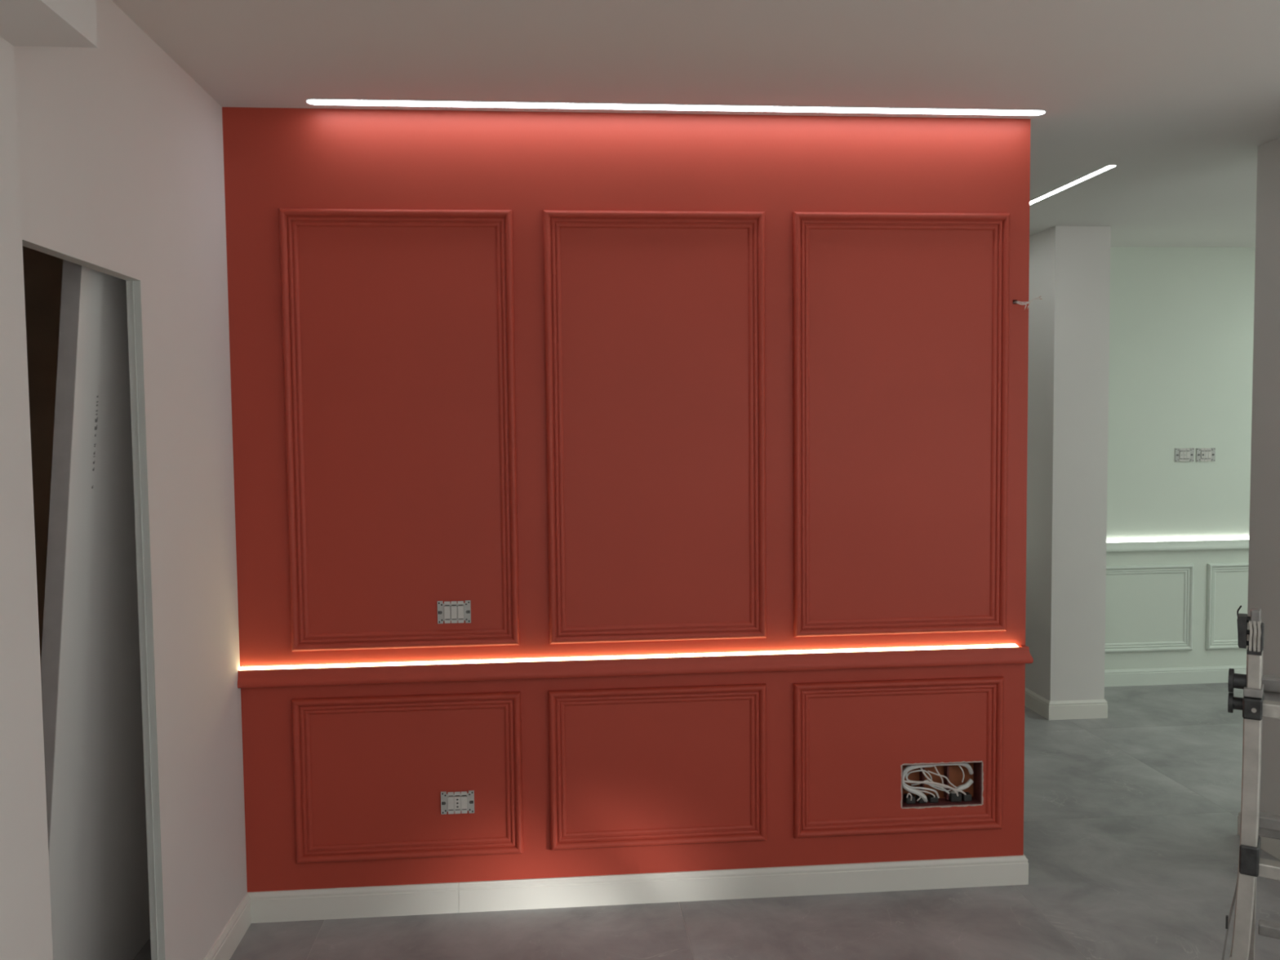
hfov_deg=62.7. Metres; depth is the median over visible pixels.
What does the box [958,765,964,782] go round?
wire
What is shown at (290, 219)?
trim
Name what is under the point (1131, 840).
floor
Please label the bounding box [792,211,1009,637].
trim
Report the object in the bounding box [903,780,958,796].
wire
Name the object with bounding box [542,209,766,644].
trim
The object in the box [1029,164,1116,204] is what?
recessed light
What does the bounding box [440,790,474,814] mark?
power socket
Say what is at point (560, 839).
trim
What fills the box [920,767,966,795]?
wire
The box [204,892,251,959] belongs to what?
baseboard
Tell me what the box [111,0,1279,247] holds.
ceiling
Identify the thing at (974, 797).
junction box
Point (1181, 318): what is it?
wall
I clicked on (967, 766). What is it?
cable
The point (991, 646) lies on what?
light
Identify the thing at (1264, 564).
wall
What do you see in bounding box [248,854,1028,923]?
baseboard
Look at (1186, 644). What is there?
trim
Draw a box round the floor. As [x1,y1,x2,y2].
[133,682,1279,959]
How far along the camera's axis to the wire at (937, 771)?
3.75 m
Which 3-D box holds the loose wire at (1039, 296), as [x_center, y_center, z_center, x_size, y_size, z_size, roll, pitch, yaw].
[1.332,-0.621,3.643,0.026,0.024,0.110,-4,4,-44]
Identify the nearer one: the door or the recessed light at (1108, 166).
the door
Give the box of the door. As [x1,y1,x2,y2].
[40,259,150,959]
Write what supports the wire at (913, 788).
in the junction box
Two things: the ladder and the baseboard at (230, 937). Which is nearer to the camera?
the ladder
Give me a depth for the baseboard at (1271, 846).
4.00 m
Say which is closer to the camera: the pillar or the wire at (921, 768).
the wire at (921, 768)
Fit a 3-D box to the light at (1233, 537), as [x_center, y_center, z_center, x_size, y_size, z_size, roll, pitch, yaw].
[1.283,0.403,6.326,8.078,0.026,0.018,-1,3,-5]
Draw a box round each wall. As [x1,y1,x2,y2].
[13,0,247,959]
[222,106,1030,892]
[1104,246,1255,670]
[1246,137,1279,815]
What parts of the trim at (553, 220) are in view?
moulding, moulding, moulding, moulding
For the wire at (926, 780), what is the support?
in the junction box
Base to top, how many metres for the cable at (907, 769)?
0.148 m
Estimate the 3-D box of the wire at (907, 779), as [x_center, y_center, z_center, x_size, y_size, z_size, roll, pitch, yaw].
[1.028,1.074,3.750,0.161,0.103,0.025,-1,3,0]
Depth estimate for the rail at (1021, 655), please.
3.58 m
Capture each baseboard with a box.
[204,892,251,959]
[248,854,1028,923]
[1024,687,1107,719]
[1104,665,1246,686]
[1237,811,1279,859]
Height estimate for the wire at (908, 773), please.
0.048 m
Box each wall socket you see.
[1174,448,1194,462]
[1195,448,1215,462]
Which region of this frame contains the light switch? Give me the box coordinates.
[437,600,471,623]
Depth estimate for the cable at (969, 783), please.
3.76 m
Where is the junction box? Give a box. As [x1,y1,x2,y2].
[900,760,983,808]
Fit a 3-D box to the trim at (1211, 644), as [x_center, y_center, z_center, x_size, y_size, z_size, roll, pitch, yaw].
[3.925,0.783,6.576,0.790,0.540,0.022,-1,3,-5]
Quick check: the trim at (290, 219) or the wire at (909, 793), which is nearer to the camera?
the trim at (290, 219)
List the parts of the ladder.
lock knob, foot rail, lock knob, lever knob, rail, hinge plate, spacer plate, rail, seat, rail, hinge plate, hinge plate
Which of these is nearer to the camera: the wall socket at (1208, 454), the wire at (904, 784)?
the wire at (904, 784)
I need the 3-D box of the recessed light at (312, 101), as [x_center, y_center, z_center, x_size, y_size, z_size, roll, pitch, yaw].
[0.154,-1.223,3.450,2.445,0.003,0.062,-1,3,-5]
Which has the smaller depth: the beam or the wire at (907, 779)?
the beam
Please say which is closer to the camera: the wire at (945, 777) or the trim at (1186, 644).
the wire at (945, 777)
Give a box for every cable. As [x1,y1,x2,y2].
[902,764,934,802]
[932,763,973,774]
[948,778,973,795]
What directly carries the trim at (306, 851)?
attached to the wall at (398, 325)
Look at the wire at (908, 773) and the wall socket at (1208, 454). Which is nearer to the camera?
the wire at (908, 773)
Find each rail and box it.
[237,645,1033,688]
[1106,539,1248,551]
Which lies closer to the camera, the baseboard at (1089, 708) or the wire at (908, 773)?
the wire at (908, 773)
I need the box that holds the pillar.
[1025,226,1111,701]
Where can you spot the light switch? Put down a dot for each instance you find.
(454, 611)
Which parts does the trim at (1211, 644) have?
moulding, moulding, moulding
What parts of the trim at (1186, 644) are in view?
moulding, moulding, moulding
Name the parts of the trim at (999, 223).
moulding, moulding, moulding, moulding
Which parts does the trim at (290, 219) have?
moulding, moulding, moulding, moulding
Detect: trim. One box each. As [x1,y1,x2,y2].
[278,208,519,651]
[291,691,523,863]
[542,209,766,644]
[547,683,766,850]
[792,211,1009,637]
[793,675,1004,838]
[1105,564,1194,653]
[1205,562,1248,649]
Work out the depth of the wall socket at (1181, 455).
6.48 m
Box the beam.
[0,0,97,48]
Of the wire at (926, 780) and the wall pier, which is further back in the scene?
the wire at (926, 780)
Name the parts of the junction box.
panel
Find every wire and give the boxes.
[902,782,939,798]
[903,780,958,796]
[905,766,950,794]
[905,769,932,780]
[906,792,911,800]
[911,779,951,791]
[913,788,935,797]
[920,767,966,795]
[927,770,957,788]
[933,765,943,783]
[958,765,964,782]
[1013,296,1040,304]
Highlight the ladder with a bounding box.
[1222,605,1279,959]
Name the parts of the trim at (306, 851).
moulding, moulding, moulding, moulding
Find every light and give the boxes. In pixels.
[239,644,1018,670]
[305,98,1046,115]
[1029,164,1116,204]
[1106,536,1248,542]
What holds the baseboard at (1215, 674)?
attached to the wall at (1181, 318)
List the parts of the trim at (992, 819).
moulding, moulding, moulding, moulding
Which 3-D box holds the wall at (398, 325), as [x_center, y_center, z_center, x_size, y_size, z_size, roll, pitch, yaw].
[-0.010,0.119,3.651,2.745,2.700,0.130,-1,3,-5]
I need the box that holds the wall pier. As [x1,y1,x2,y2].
[0,36,53,959]
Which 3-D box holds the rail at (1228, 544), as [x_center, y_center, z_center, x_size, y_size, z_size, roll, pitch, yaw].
[1.284,0.437,6.321,8.100,0.058,0.036,-1,3,-5]
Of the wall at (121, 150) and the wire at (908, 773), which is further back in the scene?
the wire at (908, 773)
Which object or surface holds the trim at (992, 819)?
attached to the wall at (398, 325)
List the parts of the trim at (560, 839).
moulding, moulding, moulding, moulding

